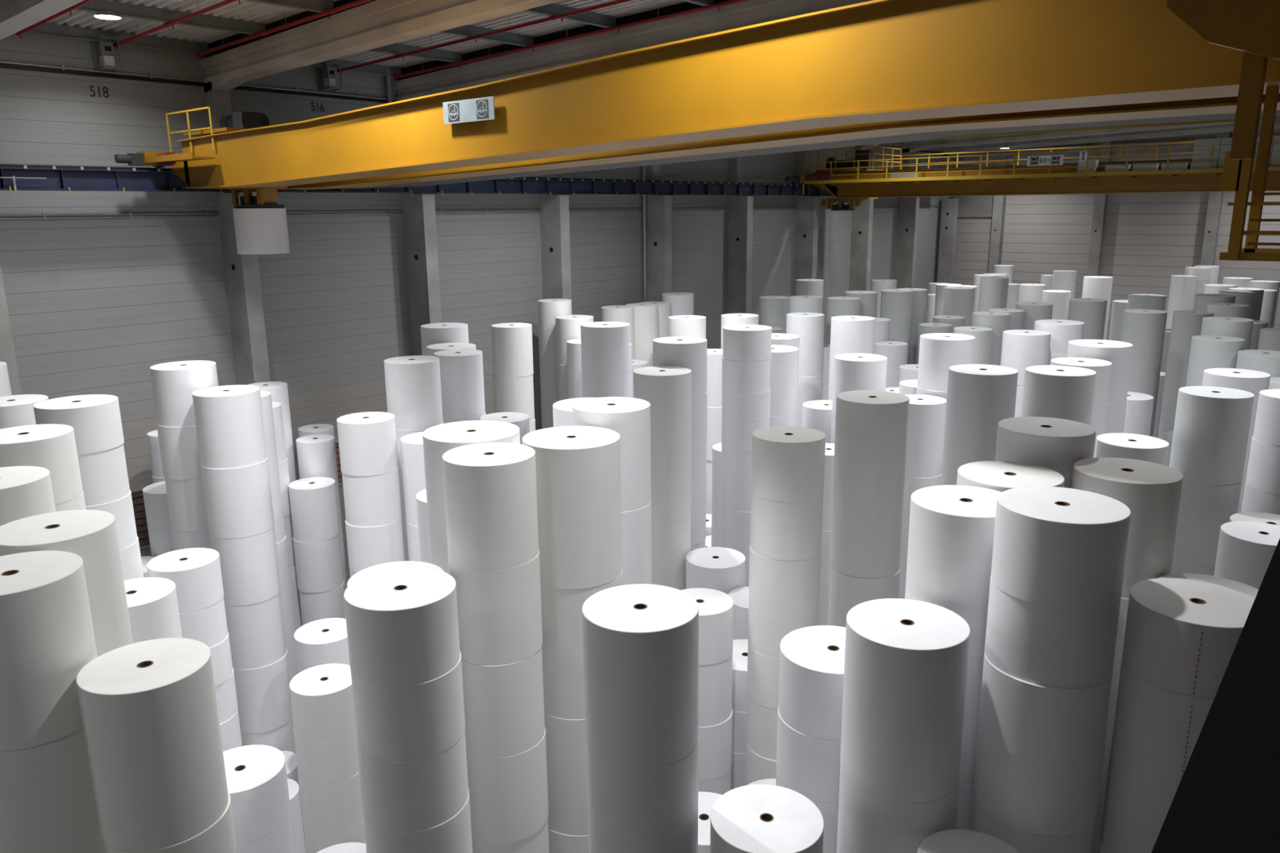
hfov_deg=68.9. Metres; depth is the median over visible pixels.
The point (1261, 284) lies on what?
paper roll
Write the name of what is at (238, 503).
paper roll
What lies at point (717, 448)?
paper roll
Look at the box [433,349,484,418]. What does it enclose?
paper roll
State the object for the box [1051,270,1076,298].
paper roll
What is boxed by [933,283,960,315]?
paper roll
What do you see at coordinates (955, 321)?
paper roll
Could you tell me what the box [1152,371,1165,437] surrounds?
paper roll
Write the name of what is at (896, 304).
paper roll
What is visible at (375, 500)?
paper roll
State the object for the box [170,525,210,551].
paper roll
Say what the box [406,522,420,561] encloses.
paper roll
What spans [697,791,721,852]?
paper roll
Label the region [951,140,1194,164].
trim
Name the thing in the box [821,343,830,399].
paper roll
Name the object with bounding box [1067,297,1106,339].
paper roll
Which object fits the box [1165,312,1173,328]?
paper roll
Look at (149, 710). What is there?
paper roll
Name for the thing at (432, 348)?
paper roll
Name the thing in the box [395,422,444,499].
paper roll
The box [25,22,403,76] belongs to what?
beam
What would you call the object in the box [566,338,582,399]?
paper roll
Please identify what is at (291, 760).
paper roll
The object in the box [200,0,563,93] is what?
beam
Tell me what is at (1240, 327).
paper roll
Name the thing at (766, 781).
paper roll
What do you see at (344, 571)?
paper roll
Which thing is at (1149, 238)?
wall
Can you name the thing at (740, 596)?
paper roll
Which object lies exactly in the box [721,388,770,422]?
paper roll
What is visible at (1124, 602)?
paper roll
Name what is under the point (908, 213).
pillar
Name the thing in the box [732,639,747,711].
paper roll
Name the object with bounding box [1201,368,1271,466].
paper roll
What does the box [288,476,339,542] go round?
paper roll
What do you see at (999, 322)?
paper roll
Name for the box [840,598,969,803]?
paper roll
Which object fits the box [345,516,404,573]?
paper roll
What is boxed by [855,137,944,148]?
trim
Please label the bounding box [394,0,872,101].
beam
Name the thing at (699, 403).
paper roll
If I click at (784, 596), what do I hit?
paper roll
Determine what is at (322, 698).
paper roll
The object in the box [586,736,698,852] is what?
paper roll
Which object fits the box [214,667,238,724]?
paper roll
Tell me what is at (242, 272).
column
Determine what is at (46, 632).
paper roll
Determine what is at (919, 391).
paper roll
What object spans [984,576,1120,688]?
paper roll
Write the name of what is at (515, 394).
paper roll
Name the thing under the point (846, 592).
paper roll
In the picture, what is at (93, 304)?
wall
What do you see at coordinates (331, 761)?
paper roll
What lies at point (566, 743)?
paper roll
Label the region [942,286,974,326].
paper roll
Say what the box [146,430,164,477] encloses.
paper roll
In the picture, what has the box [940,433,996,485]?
paper roll
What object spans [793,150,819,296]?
trim
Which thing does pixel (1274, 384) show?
paper roll
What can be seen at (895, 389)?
paper roll
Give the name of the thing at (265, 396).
paper roll
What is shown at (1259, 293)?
paper roll
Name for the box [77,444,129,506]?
paper roll
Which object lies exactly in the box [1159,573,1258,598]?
paper roll
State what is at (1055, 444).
paper roll
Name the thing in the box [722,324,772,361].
paper roll
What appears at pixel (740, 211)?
column
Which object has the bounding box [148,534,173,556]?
paper roll
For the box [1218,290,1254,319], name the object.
paper roll
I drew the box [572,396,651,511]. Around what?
paper roll
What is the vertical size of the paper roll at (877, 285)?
2.006 m
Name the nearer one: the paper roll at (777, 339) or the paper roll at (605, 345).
the paper roll at (605, 345)
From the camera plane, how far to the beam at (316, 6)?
23.06 m
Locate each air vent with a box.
[130,487,150,549]
[334,440,342,484]
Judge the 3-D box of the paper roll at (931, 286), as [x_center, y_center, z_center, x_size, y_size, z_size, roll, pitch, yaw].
[18.033,-7.735,56.330,1.250,1.805,1.250,-3,13,-10]
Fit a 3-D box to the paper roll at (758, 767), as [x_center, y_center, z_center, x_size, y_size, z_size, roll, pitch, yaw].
[2.594,6.307,17.292,1.245,0.998,1.245,12,18,42]
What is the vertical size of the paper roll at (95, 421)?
0.797 m
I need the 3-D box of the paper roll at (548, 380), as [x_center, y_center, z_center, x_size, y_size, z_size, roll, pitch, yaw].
[-2.980,-0.770,33.754,1.190,2.673,1.190,7,15,28]
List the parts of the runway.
rail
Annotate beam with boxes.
[0,0,84,39]
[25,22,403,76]
[74,0,464,62]
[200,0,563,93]
[204,0,376,57]
[245,0,536,46]
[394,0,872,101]
[397,0,731,80]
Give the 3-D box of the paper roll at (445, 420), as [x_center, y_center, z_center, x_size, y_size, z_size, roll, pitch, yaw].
[-4.604,0.495,24.347,1.221,1.692,1.221,-4,14,-15]
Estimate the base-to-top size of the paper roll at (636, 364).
1.617 m
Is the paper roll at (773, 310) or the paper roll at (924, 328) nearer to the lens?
the paper roll at (924, 328)
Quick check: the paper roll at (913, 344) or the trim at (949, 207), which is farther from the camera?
the trim at (949, 207)
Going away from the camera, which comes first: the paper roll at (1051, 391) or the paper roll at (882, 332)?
the paper roll at (1051, 391)
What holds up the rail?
attached to the wall at (93, 304)
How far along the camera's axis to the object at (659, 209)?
38.46 m
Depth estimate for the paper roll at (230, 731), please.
18.18 m
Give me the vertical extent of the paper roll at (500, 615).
1.426 m
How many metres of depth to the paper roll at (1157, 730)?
9.58 m
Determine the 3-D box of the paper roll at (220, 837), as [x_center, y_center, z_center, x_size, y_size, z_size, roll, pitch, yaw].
[-5.067,5.048,10.238,1.235,1.829,1.235,-13,18,-42]
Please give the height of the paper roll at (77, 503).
1.044 m
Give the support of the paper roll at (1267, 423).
on the paper roll at (1263, 474)
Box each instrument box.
[90,35,122,71]
[316,62,342,91]
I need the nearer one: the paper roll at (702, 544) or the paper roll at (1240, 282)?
the paper roll at (702, 544)
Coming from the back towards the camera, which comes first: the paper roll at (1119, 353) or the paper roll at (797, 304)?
the paper roll at (797, 304)
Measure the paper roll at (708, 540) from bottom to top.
1.810 m
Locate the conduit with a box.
[0,60,903,149]
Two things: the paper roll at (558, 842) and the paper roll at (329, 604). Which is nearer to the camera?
the paper roll at (558, 842)
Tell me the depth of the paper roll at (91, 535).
10.73 m
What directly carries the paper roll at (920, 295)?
on the paper roll at (916, 320)
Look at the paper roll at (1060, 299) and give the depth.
44.57 m
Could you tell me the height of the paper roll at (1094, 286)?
2.042 m
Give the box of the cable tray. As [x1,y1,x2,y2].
[0,63,943,153]
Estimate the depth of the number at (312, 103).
26.95 m
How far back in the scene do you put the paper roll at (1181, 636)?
9.39 m
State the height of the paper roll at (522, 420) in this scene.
2.121 m
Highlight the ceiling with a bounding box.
[47,0,687,67]
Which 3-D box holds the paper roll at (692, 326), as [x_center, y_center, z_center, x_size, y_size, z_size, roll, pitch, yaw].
[1.602,-2.717,31.697,1.273,2.003,1.273,6,15,27]
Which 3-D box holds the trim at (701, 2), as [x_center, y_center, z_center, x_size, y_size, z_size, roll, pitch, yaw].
[6.435,-10.969,26.633,0.140,0.260,71.800,10,17,39]
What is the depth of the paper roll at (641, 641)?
9.70 m
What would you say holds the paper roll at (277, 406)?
on the paper roll at (283, 470)
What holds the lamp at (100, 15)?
hanging from the ceiling
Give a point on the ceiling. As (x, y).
(247, 11)
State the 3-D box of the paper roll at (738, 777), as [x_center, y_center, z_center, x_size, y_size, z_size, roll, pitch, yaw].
[2.089,6.592,18.822,1.344,0.820,1.344,12,18,43]
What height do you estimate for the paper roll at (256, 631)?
1.529 m
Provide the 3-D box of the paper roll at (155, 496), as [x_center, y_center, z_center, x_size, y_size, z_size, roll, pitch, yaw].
[-11.328,1.973,22.646,1.217,1.088,1.217,-5,14,-18]
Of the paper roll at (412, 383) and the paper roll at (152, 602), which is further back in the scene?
the paper roll at (412, 383)
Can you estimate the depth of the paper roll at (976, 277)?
49.89 m
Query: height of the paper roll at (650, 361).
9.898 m
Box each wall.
[0,22,943,582]
[951,128,1279,340]
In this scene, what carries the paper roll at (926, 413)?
on the paper roll at (911, 484)
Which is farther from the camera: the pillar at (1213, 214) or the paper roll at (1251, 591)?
the pillar at (1213, 214)
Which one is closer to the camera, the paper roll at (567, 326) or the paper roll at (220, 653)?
the paper roll at (220, 653)
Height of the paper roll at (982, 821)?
0.868 m
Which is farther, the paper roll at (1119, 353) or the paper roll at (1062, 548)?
the paper roll at (1119, 353)
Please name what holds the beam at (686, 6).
attached to the wall at (93, 304)
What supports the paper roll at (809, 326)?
on the paper roll
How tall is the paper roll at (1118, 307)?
1.951 m
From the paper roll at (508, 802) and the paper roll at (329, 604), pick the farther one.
the paper roll at (329, 604)
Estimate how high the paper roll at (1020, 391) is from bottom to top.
1.458 m
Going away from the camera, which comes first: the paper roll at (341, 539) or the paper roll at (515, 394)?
the paper roll at (341, 539)
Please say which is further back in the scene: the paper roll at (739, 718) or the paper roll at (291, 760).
the paper roll at (291, 760)
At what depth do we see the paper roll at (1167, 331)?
37.62 m
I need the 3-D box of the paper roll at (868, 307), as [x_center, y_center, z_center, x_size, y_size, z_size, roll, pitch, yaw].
[8.990,-4.633,38.077,1.292,1.701,1.292,-3,13,-8]
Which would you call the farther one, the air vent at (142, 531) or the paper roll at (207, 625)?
the air vent at (142, 531)
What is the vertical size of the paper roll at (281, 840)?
0.789 m
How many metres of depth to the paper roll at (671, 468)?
20.56 m
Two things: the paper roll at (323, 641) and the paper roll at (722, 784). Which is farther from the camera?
the paper roll at (323, 641)
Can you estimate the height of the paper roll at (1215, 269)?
2.048 m
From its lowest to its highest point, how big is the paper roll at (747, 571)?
1.527 m
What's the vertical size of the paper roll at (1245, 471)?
1.989 m
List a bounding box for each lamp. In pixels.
[93,11,121,19]
[1000,142,1009,148]
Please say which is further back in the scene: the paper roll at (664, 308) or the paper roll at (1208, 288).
the paper roll at (1208, 288)
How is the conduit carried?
attached to the wall at (93, 304)
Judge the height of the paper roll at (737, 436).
0.763 m
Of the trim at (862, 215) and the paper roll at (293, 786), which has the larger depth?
the trim at (862, 215)
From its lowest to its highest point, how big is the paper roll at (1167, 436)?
1.914 m
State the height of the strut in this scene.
0.795 m
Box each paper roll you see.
[0,361,11,396]
[0,394,48,429]
[0,423,83,504]
[0,466,56,526]
[0,509,133,657]
[0,551,97,751]
[0,727,105,852]
[33,394,124,454]
[54,491,85,511]
[75,637,228,851]
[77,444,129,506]
[85,489,137,549]
[103,791,237,852]
[119,536,143,580]
[124,577,182,643]
[141,555,155,577]
[142,480,172,537]
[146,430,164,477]
[146,547,223,613]
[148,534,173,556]
[150,360,218,426]
[151,474,164,484]
[156,423,202,479]
[164,477,208,531]
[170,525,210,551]
[178,596,227,647]
[191,385,266,468]
[200,457,274,538]
[208,525,280,605]
[208,631,232,686]
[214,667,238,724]
[219,709,241,751]
[222,744,290,844]
[224,591,286,669]
[232,208,289,254]
[233,648,292,733]
[236,810,294,852]
[240,715,296,753]
[246,381,294,468]
[259,390,278,471]
[269,466,284,543]
[271,401,286,462]
[275,534,293,613]
[278,457,291,517]
[281,751,303,826]
[283,513,295,568]
[283,605,297,679]
[287,778,306,852]
[288,465,296,483]
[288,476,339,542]
[289,564,301,619]
[289,663,355,740]
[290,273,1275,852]
[293,533,343,593]
[293,617,350,673]
[293,728,359,784]
[294,615,302,631]
[296,434,340,505]
[297,423,334,437]
[297,771,363,832]
[298,581,346,625]
[302,818,365,852]
[316,842,366,852]
[337,411,398,476]
[337,503,346,570]
[342,467,402,526]
[342,568,346,589]
[343,567,460,687]
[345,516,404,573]
[346,560,444,587]
[351,651,465,762]
[356,729,468,831]
[363,791,472,852]
[383,355,443,430]
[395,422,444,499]
[400,431,426,526]
[400,498,408,560]
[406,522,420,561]
[416,488,431,563]
[420,322,468,355]
[422,420,519,526]
[426,342,475,355]
[427,517,448,573]
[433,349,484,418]
[442,412,485,423]
[442,442,538,569]
[448,549,542,665]
[461,646,544,757]
[466,726,548,843]
[471,818,549,852]
[480,412,529,444]
[491,322,533,377]
[493,373,534,422]
[522,426,622,589]
[529,419,535,432]
[537,298,572,371]
[539,369,557,428]
[540,568,622,719]
[544,713,588,835]
[548,827,588,852]
[552,397,594,426]
[555,315,593,365]
[556,363,568,401]
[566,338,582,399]
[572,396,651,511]
[580,321,630,373]
[582,369,631,397]
[582,583,698,768]
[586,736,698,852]
[600,305,634,359]
[621,500,651,585]
[625,302,658,358]
[631,360,648,397]
[633,365,691,448]
[640,301,671,321]
[650,442,691,522]
[651,515,690,590]
[653,336,706,396]
[657,320,668,337]
[662,292,693,315]
[668,315,706,338]
[680,587,733,665]
[685,546,745,594]
[690,493,706,545]
[690,540,705,551]
[691,392,706,448]
[691,443,706,499]
[697,653,732,726]
[697,707,732,780]
[697,767,731,795]
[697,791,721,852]
[705,535,711,547]
[706,348,722,407]
[706,407,721,461]
[706,460,711,512]
[706,514,711,536]
[710,784,823,852]
[711,443,721,529]
[711,524,720,546]
[720,313,759,348]
[720,446,751,511]
[720,505,751,568]
[721,357,770,393]
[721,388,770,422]
[721,416,769,451]
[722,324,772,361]
[728,586,748,639]
[730,751,746,789]
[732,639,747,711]
[732,710,746,753]
[745,568,749,586]
[746,642,779,710]
[746,693,777,759]
[746,742,776,785]
[747,546,821,657]
[747,778,776,785]
[750,491,823,560]
[751,426,826,502]
[758,296,789,333]
[769,344,798,417]
[769,412,796,426]
[770,326,782,333]
[771,333,799,394]
[776,705,840,803]
[776,771,838,852]
[778,625,845,740]
[786,312,824,377]
[788,295,822,313]
[795,279,823,297]
[796,374,822,426]
[802,400,832,443]
[818,604,828,625]
[819,530,831,604]
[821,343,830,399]
[822,443,834,531]
[825,296,860,343]
[827,564,900,626]
[828,315,875,388]
[830,419,835,443]
[830,482,904,577]
[831,353,887,422]
[833,390,909,493]
[836,764,959,852]
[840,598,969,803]
[844,290,877,317]
[870,279,897,317]
[873,341,907,386]
[874,317,890,342]
[880,288,913,328]
[885,386,899,393]
[889,327,911,364]
[897,364,918,386]
[898,288,927,315]
[898,379,917,395]
[898,547,907,599]
[900,474,941,549]
[904,484,1001,656]
[905,394,946,477]
[909,340,918,364]
[910,315,925,341]
[916,323,951,364]
[916,385,946,399]
[917,333,974,391]
[917,829,1020,852]
[925,293,935,323]
[928,282,945,293]
[932,315,965,333]
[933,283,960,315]
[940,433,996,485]
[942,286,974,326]
[944,364,1017,442]
[946,284,977,312]
[953,326,992,364]
[955,782,973,830]
[956,461,1064,492]
[959,656,983,783]
[969,786,1093,852]
[971,311,1010,365]
[973,274,998,311]
[973,725,1104,835]
[977,302,1006,311]
[978,276,1008,304]
[978,652,1112,765]
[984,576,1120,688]
[986,308,1024,329]
[991,486,1130,609]
[993,265,1014,283]
[995,416,1096,488]
[1000,329,1050,386]
[1006,283,1019,308]
[1014,385,1023,417]
[1015,302,1053,329]
[1017,283,1045,302]
[1021,364,1096,425]
[1034,319,1084,355]
[1040,274,1053,289]
[1041,289,1071,319]
[1048,354,1066,364]
[1050,357,1111,429]
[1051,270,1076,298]
[1066,339,1133,404]
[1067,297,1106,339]
[1071,457,1183,598]
[1081,275,1112,320]
[1090,800,1104,852]
[1093,426,1105,457]
[1094,432,1168,466]
[1098,702,1116,800]
[1100,750,1173,852]
[1102,320,1108,339]
[1105,401,1126,433]
[1108,299,1128,341]
[1109,597,1128,702]
[1111,655,1213,798]
[1120,309,1167,376]
[1122,577,1254,698]
[1123,391,1153,435]
[1127,293,1166,311]
[1127,374,1159,435]
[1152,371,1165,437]
[1157,428,1168,439]
[1159,389,1177,431]
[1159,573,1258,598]
[1160,328,1171,372]
[1162,431,1173,466]
[1164,350,1189,392]
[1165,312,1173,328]
[1166,275,1196,313]
[1168,310,1213,353]
[1168,386,1254,484]
[1170,560,1214,576]
[1173,480,1242,567]
[1184,266,1211,280]
[1185,335,1244,386]
[1193,293,1235,311]
[1194,265,1219,284]
[1194,280,1209,293]
[1200,316,1253,350]
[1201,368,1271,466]
[1203,284,1236,293]
[1206,302,1249,318]
[1213,520,1279,589]
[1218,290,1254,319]
[1222,276,1253,288]
[1228,287,1264,320]
[1229,511,1279,525]
[1235,349,1279,377]
[1237,466,1247,513]
[1240,483,1279,515]
[1245,435,1279,494]
[1248,280,1279,316]
[1249,320,1268,349]
[1253,389,1279,445]
[1257,328,1279,351]
[1259,288,1277,328]
[1268,377,1279,389]
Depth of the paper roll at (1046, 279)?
55.27 m
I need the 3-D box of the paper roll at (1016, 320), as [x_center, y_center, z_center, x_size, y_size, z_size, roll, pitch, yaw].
[13.168,-3.225,33.773,1.243,1.982,1.243,0,13,4]
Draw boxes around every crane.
[114,0,1279,261]
[784,135,1279,210]
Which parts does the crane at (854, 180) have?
drive motor, vacuum tank, gripper frame, suction plate, railing, trolley frame, railing, railing, plate, trolley rail, railing, railing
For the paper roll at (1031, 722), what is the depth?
9.88 m
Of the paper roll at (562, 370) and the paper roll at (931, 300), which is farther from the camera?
the paper roll at (931, 300)
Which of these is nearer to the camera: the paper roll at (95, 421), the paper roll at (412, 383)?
the paper roll at (95, 421)
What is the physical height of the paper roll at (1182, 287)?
1.966 m
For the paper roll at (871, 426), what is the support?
on the paper roll at (866, 528)
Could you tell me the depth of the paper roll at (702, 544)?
22.32 m
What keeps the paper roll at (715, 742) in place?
on the paper roll
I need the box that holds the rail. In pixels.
[0,204,937,220]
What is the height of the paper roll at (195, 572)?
0.828 m
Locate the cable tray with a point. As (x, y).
(4, 66)
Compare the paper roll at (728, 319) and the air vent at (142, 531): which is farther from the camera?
the paper roll at (728, 319)
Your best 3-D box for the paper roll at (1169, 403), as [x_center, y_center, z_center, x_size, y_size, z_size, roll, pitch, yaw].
[19.394,-0.591,33.424,1.237,1.415,1.237,2,14,13]
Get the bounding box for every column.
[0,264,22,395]
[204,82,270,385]
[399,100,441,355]
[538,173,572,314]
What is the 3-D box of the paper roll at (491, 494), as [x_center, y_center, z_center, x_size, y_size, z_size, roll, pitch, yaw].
[-2.096,1.092,13.159,1.280,1.470,1.280,-2,13,-7]
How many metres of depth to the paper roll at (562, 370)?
32.02 m
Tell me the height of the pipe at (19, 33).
1.516 m
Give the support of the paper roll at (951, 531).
on the paper roll at (975, 664)
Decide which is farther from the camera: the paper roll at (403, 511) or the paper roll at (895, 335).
the paper roll at (895, 335)
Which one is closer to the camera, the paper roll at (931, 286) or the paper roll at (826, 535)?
the paper roll at (826, 535)
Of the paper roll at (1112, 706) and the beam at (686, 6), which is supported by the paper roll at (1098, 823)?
the paper roll at (1112, 706)
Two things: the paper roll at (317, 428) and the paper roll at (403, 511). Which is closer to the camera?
the paper roll at (403, 511)
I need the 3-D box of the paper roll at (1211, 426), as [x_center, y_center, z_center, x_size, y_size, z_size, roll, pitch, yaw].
[11.107,0.151,18.160,1.250,1.681,1.250,8,16,34]
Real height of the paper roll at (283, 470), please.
1.457 m
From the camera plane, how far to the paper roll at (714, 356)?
30.31 m
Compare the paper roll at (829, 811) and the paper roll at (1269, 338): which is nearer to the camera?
the paper roll at (829, 811)
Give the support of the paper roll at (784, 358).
on the paper roll
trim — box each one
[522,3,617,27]
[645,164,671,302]
[680,0,713,6]
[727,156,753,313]
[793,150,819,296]
[848,145,873,291]
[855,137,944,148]
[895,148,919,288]
[902,120,1262,152]
[937,154,959,284]
[942,119,1279,156]
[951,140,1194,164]
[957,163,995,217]
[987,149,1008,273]
[1086,141,1113,275]
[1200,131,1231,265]
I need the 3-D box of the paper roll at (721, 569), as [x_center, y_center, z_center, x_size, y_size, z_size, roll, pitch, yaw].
[1.693,3.644,20.948,1.323,1.504,1.323,-8,15,-30]
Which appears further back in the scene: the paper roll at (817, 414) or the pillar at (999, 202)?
the pillar at (999, 202)
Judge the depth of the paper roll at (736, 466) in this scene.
23.47 m
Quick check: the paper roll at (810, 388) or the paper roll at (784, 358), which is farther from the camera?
the paper roll at (810, 388)
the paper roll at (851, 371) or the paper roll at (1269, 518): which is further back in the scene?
the paper roll at (851, 371)
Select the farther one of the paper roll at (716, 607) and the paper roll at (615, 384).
the paper roll at (615, 384)
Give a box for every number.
[89,85,108,97]
[311,102,324,111]
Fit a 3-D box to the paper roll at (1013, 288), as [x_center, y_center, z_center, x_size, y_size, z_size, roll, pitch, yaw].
[22.506,-7.824,57.040,1.237,1.779,1.237,-4,14,-15]
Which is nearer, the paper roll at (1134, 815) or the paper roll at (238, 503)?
the paper roll at (1134, 815)
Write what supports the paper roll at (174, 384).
on the paper roll at (179, 446)
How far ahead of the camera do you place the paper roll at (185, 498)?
20.70 m
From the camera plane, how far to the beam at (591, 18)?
22.00 m
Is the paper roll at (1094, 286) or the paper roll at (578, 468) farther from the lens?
the paper roll at (1094, 286)
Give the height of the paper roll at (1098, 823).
1.456 m
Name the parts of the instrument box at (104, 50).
panel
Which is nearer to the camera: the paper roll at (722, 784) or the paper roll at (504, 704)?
the paper roll at (504, 704)
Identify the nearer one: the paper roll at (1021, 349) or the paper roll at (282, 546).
the paper roll at (282, 546)
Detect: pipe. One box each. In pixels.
[15,0,93,38]
[112,0,240,49]
[195,0,373,58]
[337,0,633,75]
[384,68,391,102]
[393,0,750,79]
[642,165,646,302]
[934,200,942,282]
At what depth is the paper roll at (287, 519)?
24.67 m
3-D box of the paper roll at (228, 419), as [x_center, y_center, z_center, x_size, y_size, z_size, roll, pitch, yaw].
[-8.871,-0.015,20.188,1.335,1.555,1.335,-8,15,-28]
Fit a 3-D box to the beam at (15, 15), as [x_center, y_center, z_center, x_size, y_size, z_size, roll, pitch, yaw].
[-0.127,-5.920,7.578,39.400,1.975,0.460,10,17,39]
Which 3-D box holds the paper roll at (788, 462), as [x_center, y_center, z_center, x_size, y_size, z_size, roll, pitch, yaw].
[2.536,0.627,15.975,1.233,1.026,1.233,1,13,7]
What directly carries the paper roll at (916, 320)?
on the paper roll at (913, 344)
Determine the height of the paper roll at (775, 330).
2.167 m
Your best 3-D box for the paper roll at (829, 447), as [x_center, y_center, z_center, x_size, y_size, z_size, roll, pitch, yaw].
[4.692,1.500,23.364,1.219,1.935,1.219,-8,15,-29]
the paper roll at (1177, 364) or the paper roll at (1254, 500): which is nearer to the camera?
the paper roll at (1254, 500)
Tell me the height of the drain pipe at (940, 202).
13.900 m
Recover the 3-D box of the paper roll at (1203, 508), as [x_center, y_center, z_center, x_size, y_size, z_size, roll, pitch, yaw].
[11.121,1.781,18.552,1.261,1.673,1.261,7,15,30]
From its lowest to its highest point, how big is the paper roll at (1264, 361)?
1.943 m
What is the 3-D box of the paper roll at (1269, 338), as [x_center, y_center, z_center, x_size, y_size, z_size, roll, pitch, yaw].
[20.977,-2.212,30.608,1.250,1.907,1.250,8,16,33]
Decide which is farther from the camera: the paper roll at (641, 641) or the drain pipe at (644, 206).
the drain pipe at (644, 206)
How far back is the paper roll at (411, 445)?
20.93 m
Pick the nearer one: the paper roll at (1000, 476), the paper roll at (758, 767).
the paper roll at (1000, 476)
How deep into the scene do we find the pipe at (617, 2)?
22.68 m
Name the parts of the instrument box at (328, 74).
panel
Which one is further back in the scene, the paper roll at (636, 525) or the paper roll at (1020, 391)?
the paper roll at (1020, 391)
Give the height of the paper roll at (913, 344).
1.021 m
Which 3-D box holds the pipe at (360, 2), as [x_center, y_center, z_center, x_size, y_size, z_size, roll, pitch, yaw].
[3.368,-7.500,11.686,38.682,1.516,0.106,10,17,39]
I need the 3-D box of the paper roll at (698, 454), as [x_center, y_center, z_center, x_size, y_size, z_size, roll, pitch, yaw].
[0.953,0.979,22.332,1.270,1.239,1.270,5,14,24]
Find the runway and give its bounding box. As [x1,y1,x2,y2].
[0,164,952,197]
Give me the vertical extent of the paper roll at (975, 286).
1.448 m
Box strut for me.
[1151,538,1279,852]
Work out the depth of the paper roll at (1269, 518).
17.02 m
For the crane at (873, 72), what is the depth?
12.01 m
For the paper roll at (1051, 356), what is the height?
0.863 m
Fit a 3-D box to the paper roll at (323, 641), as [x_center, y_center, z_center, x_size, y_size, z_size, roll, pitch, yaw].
[-6.679,5.537,20.123,1.276,2.459,1.276,2,13,10]
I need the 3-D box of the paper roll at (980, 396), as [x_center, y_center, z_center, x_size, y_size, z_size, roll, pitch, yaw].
[6.554,-0.470,17.939,1.250,1.277,1.250,-8,15,-28]
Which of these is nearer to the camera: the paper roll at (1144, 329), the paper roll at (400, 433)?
the paper roll at (400, 433)
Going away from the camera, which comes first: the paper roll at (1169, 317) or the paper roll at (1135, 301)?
the paper roll at (1135, 301)
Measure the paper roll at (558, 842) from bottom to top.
2.011 m
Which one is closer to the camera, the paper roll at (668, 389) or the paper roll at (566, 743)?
the paper roll at (566, 743)
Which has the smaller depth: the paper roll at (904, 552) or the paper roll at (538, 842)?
the paper roll at (538, 842)
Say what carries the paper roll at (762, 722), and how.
on the paper roll
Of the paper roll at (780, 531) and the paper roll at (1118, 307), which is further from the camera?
the paper roll at (1118, 307)
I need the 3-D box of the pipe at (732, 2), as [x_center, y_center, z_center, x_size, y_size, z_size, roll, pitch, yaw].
[7.273,-8.590,16.177,38.682,1.516,0.106,10,17,39]
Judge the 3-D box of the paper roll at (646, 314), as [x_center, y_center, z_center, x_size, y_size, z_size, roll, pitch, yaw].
[0.083,-3.730,36.193,1.259,1.997,1.259,10,17,38]
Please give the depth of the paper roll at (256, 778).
13.63 m
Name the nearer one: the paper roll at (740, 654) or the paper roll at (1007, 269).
the paper roll at (740, 654)
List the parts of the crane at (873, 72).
drive motor, platform railing, trolley frame, vacuum tank, gripper frame, suction plate, railing, cable post, access frame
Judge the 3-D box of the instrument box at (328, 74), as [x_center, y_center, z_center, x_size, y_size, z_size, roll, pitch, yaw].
[-8.927,-10.050,26.807,0.570,0.700,0.430,10,17,39]
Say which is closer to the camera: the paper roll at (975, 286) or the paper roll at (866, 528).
the paper roll at (866, 528)
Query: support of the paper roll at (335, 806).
on the paper roll at (315, 842)
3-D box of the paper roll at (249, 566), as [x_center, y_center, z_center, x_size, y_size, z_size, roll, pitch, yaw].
[-8.834,3.019,20.887,1.333,1.553,1.333,-12,17,-40]
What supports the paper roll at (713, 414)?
on the paper roll at (708, 464)
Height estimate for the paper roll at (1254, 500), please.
0.990 m
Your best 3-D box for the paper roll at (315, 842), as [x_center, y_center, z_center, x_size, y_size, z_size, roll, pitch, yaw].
[-5.983,8.110,18.525,1.261,1.026,1.261,4,14,18]
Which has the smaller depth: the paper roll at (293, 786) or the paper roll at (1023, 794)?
the paper roll at (1023, 794)
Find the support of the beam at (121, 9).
attached to the ceiling
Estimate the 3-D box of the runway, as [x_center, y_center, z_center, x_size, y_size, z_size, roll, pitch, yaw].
[-2.271,-8.779,34.221,0.450,0.625,70.840,10,17,39]
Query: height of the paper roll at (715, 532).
2.311 m
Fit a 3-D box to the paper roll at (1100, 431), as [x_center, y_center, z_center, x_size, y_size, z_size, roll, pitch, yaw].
[9.693,0.649,20.917,1.219,1.474,1.219,-4,14,-14]

